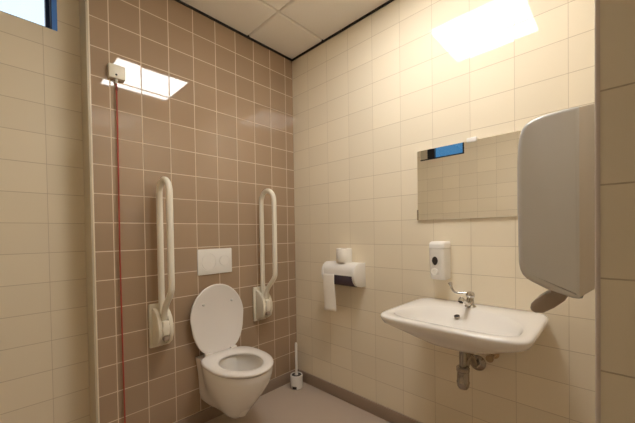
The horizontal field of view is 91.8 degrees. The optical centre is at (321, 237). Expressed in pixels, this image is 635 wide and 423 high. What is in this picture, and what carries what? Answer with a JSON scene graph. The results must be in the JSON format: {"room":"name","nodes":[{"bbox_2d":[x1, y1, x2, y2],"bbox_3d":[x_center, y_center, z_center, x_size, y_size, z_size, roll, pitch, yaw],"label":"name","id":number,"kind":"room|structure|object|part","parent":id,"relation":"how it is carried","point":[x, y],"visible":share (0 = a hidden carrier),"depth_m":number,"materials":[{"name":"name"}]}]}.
{"room":"public restroom","nodes":[
{"label":"public restroom","id":0,"kind":"room"},
{"bbox_2d":[0,0,89,422],"bbox_3d":[-1.601,-0.136,1.440,0.135,2.700,0.786,0,1,43],"label":"wall","id":1,"kind":"structure","parent":0,"point":[44,367],"depth_m":1.55,"materials":[{"name":"beige tile"}]},
{"bbox_2d":[1,0,57,30],"bbox_3d":[-1.615,-1.212,1.399,0.104,0.305,0.613,0,1,43],"label":"window","id":2,"kind":"structure","parent":1,"relation":"in","point":[50,6],"depth_m":1.58,"materials":[{"name":"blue glass"}]},
{"bbox_3d":[-1.644,-1.212,1.411,0.045,0.305,0.592,0,1,43],"label":"frame","id":3,"kind":"part","parent":2,"relation":"part of","materials":[{"name":"metal"}]},
{"bbox_2d":[89,0,296,422],"bbox_3d":[-0.802,-0.158,2.164,0.300,2.700,1.364,0,1,43],"label":"wall","id":4,"kind":"structure","parent":0,"point":[205,107],"depth_m":1.88,"materials":[{"name":"brown tile"}]},
{"bbox_2d":[79,0,99,422],"bbox_3d":[-1.226,-0.114,1.619,0.165,2.640,0.011,0,1,43],"label":"trim","id":5,"kind":"structure","parent":4,"relation":"attached to","point":[83,19],"depth_m":1.60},
{"bbox_2d":[107,63,125,422],"bbox_3d":[-1.069,0.098,1.639,0.034,2.012,0.075,0,1,43],"label":"switch","id":6,"kind":"object","parent":4,"relation":"attached to","point":[115,72],"visible":1,"depth_m":1.63,"materials":[{"name":"beige plastic"}]},
{"bbox_3d":[-1.072,0.109,1.638,0.007,1.870,0.012,0,1,43],"label":"pull cord","id":7,"kind":"part","parent":6,"relation":"part of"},
{"bbox_2d":[148,176,174,347],"bbox_3d":[-0.874,0.147,1.710,0.219,0.965,0.110,0,1,43],"label":"grab rail","id":8,"kind":"object","parent":4,"relation":"attached to","point":[161,326],"visible":1,"depth_m":1.72,"materials":[{"name":"beige plastic"}]},
{"bbox_3d":[-0.942,0.504,1.785,0.018,0.250,0.110,0,1,43],"label":"wall plate","id":9,"kind":"part","parent":8,"relation":"part of","materials":[{"name":"beige plastic"}]},
{"bbox_3d":[-0.862,0.069,1.696,0.182,0.808,0.033,0,1,43],"label":"rail","id":10,"kind":"part","parent":8,"relation":"part of","materials":[{"name":"beige metal"}]},
{"bbox_2d":[197,248,231,275],"bbox_3d":[-0.705,0.157,2.037,0.016,0.166,0.241,0,1,43],"label":"flush plate","id":11,"kind":"object","parent":4,"relation":"attached to","point":[209,261],"visible":1,"depth_m":2.02,"materials":[{"name":"white plastic"}]},
{"bbox_2d":[190,284,273,418],"bbox_3d":[-0.516,0.695,1.860,0.532,0.783,0.368,0,1,43],"label":"toilet","id":12,"kind":"object","parent":4,"relation":"attached to","point":[232,378],"visible":1,"depth_m":1.91,"materials":[{"name":"white ceramic"}]},
{"bbox_3d":[-0.672,0.520,2.002,0.055,0.434,0.368,0,1,43],"label":"lid","id":13,"kind":"part","parent":12,"relation":"part of","materials":[{"name":"white plastic"}]},
{"bbox_3d":[-0.515,0.919,1.865,0.526,0.334,0.359,0,1,43],"label":"bowl","id":14,"kind":"part","parent":12,"relation":"part of","materials":[{"name":"white ceramic"}]},
{"bbox_3d":[-0.487,0.740,1.833,0.453,0.019,0.368,0,1,43],"label":"seat","id":15,"kind":"part","parent":12,"relation":"part of","materials":[{"name":"white plastic"}]},
{"bbox_2d":[175,0,291,60],"bbox_3d":[-0.709,-1.448,2.037,0.011,0.021,1.364,0,1,43],"label":"trim","id":16,"kind":"structure","parent":4,"relation":"attached to","point":[179,1],"depth_m":2.12,"materials":[{"name":"black metal"}]},
{"bbox_2d":[175,370,294,422],"bbox_3d":[-0.673,1.151,2.072,0.012,0.080,1.352,0,1,43],"label":"baseboard","id":17,"kind":"structure","parent":4,"relation":"attached to","point":[210,413],"depth_m":2.03,"materials":[{"name":"brown tile"}]},
{"bbox_2d":[253,189,277,320],"bbox_3d":[-0.395,0.132,2.216,0.219,0.965,0.110,0,1,43],"label":"grab rail","id":18,"kind":"object","parent":4,"relation":"attached to","point":[262,301],"visible":1,"depth_m":2.22,"materials":[{"name":"beige plastic"}]},
{"bbox_3d":[-0.463,0.490,2.291,0.018,0.250,0.110,0,1,43],"label":"wall plate","id":19,"kind":"part","parent":18,"relation":"part of","materials":[{"name":"beige plastic"}]},
{"bbox_3d":[-0.382,0.054,2.202,0.182,0.808,0.033,0,1,43],"label":"rail","id":20,"kind":"part","parent":18,"relation":"part of","materials":[{"name":"beige metal"}]},
{"bbox_2d":[181,0,388,58],"bbox_3d":[-0.126,-1.492,0.370,3.750,0.120,3.220,0,1,43],"label":"ceiling","id":21,"kind":"structure","parent":0,"point":[290,28],"depth_m":2.03,"materials":[{"name":"tile"}]},
{"bbox_2d":[205,382,389,422],"bbox_3d":[-0.087,1.256,0.482,3.650,0.100,3.120,0,1,43],"label":"floor","id":22,"kind":"structure","parent":0,"point":[308,404],"depth_m":2.10,"materials":[{"name":"beige plastic"}]},
{"bbox_2d":[290,372,302,389],"bbox_3d":[-0.197,1.126,2.418,0.096,0.105,0.096,0,1,43],"label":"brush holder","id":23,"kind":"object","parent":22,"relation":"on","point":[296,381],"visible":0.96,"depth_m":2.38,"materials":[{"name":"white plastic"}]},
{"bbox_2d":[292,342,300,375],"bbox_3d":[-0.200,0.971,2.416,0.066,0.295,0.066,0,1,43],"label":"toilet brush","id":24,"kind":"object","parent":23,"relation":"in","point":[296,373],"visible":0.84,"depth_m":2.41,"materials":[{"name":"plastic"}]},
{"bbox_3d":[-0.200,0.954,2.416,0.028,0.260,0.028,0,1,43],"label":"handle","id":25,"kind":"part","parent":24,"relation":"part of","materials":[{"name":"white plastic"}]},
{"bbox_2d":[292,0,594,422],"bbox_3d":[0.451,-0.175,1.998,2.346,2.700,0.120,0,1,43],"label":"wall","id":26,"kind":"structure","parent":0,"point":[409,77],"depth_m":1.79,"materials":[{"name":"beige tile"}]},
{"bbox_2d":[292,0,393,60],"bbox_3d":[0.448,-1.463,1.873,1.895,0.021,0.011,0,1,43],"label":"trim","id":27,"kind":"structure","parent":26,"relation":"attached to","point":[389,1],"depth_m":2.13,"materials":[{"name":"black metal"}]},
{"bbox_2d":[321,261,365,286],"bbox_3d":[0.147,0.251,2.124,0.288,0.163,0.133,0,1,43],"label":"dispenser","id":28,"kind":"object","parent":26,"relation":"attached to","point":[353,274],"visible":0.9,"depth_m":2.05,"materials":[{"name":"white plastic"}]},
{"bbox_2d":[323,274,335,311],"bbox_3d":[0.054,0.379,2.127,0.115,0.262,0.011,0,1,43],"label":"toilet paper","id":29,"kind":"object","parent":28,"relation":"hanging from","point":[328,279],"visible":1,"depth_m":2.13,"materials":[{"name":"white paper"}]},
{"bbox_2d":[336,248,351,262],"bbox_3d":[0.155,0.122,2.119,0.108,0.096,0.108,0,1,43],"label":"toilet roll","id":30,"kind":"object","parent":28,"relation":"on","point":[343,255],"visible":1,"depth_m":2.07,"materials":[{"name":"paper"}]},
{"bbox_2d":[297,369,420,422],"bbox_3d":[0.483,1.136,1.915,1.906,0.080,0.012,0,1,43],"label":"baseboard","id":31,"kind":"structure","parent":26,"relation":"attached to","point":[378,410],"depth_m":2.13,"materials":[{"name":"brown tile"}]},
{"bbox_2d":[429,241,450,279],"bbox_3d":[0.641,0.124,1.675,0.085,0.206,0.100,0,1,43],"label":"soap dispenser","id":32,"kind":"object","parent":26,"relation":"attached to","point":[439,251],"visible":1,"depth_m":1.64,"materials":[{"name":"white plastic"}]},
{"bbox_3d":[0.641,0.039,1.675,0.085,0.036,0.097,0,1,43],"label":"lid","id":33,"kind":"part","parent":32,"relation":"part of","materials":[{"name":"white plastic"}]},
{"bbox_2d":[381,298,548,354],"bbox_3d":[0.635,0.415,1.400,0.606,0.132,0.520,0,1,43],"label":"washbasin","id":34,"kind":"object","parent":26,"relation":"attached to","point":[482,329],"visible":1,"depth_m":1.32,"materials":[{"name":"white ceramic"}]},
{"bbox_2d":[448,282,475,307],"bbox_3d":[0.705,0.287,1.504,0.123,0.121,0.160,-1,1,4],"label":"mixer tap","id":35,"kind":"object","parent":34,"relation":"on","point":[469,302],"visible":1,"depth_m":1.52,"materials":[{"name":"silver metal"}]},
{"bbox_3d":[0.695,0.256,1.557,0.102,0.059,0.021,0,1,29],"label":"lever","id":36,"kind":"part","parent":35,"relation":"part of","materials":[{"name":"silver metal"}]},
{"bbox_3d":[0.693,0.313,1.483,0.027,0.070,0.140,0,1,43],"label":"spout","id":37,"kind":"part","parent":35,"relation":"part of","materials":[{"name":"silver metal"}]},
{"bbox_2d":[456,351,485,389],"bbox_3d":[0.725,0.592,1.506,0.080,0.233,0.249,0,1,43],"label":"trap","id":38,"kind":"object","parent":34,"relation":"attached to","point":[477,362],"visible":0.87,"depth_m":1.43,"materials":[{"name":"silver metal"}]},
{"bbox_2d":[417,130,521,219],"bbox_3d":[0.778,-0.308,1.589,0.608,0.415,0.018,0,1,43],"label":"mirror","id":39,"kind":"object","parent":26,"relation":"attached to","point":[473,178],"visible":0.66,"depth_m":1.59,"materials":[{"name":"white mirror"}]},
{"bbox_2d":[485,354,499,362],"bbox_3d":[0.836,0.549,1.511,0.047,0.120,0.088,0,1,43],"label":"angle valve","id":40,"kind":"object","parent":26,"relation":"attached to","point":[490,358],"visible":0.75,"depth_m":1.48,"materials":[{"name":"gold metal"}]},
{"bbox_3d":[0.813,0.586,1.486,0.036,0.036,0.018,0,1,43],"label":"valve knob","id":41,"kind":"part","parent":40,"relation":"part of","materials":[{"name":"gold metal"}]},
{"bbox_2d":[600,0,634,422],"bbox_3d":[0.472,-0.151,0.415,0.144,2.700,2.150,0,1,43],"label":"wall","id":42,"kind":"structure","parent":0,"point":[617,17],"depth_m":0.48,"materials":[{"name":"beige tile"}]},
{"bbox_2d":[517,104,594,312],"bbox_3d":[0.644,-0.050,0.819,0.162,0.503,0.270,0,1,43],"label":"paper towel dispenser","id":43,"kind":"object","parent":42,"relation":"attached to","point":[556,162],"visible":0.96,"depth_m":0.72,"materials":[{"name":"grey plastic"}]},
{"bbox_2d":[595,0,600,422],"bbox_3d":[0.456,0.138,0.507,0.007,2.120,0.021,0,1,43],"label":"trim","id":44,"kind":"structure","parent":42,"relation":"attached to","point":[597,2],"depth_m":0.50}
]}

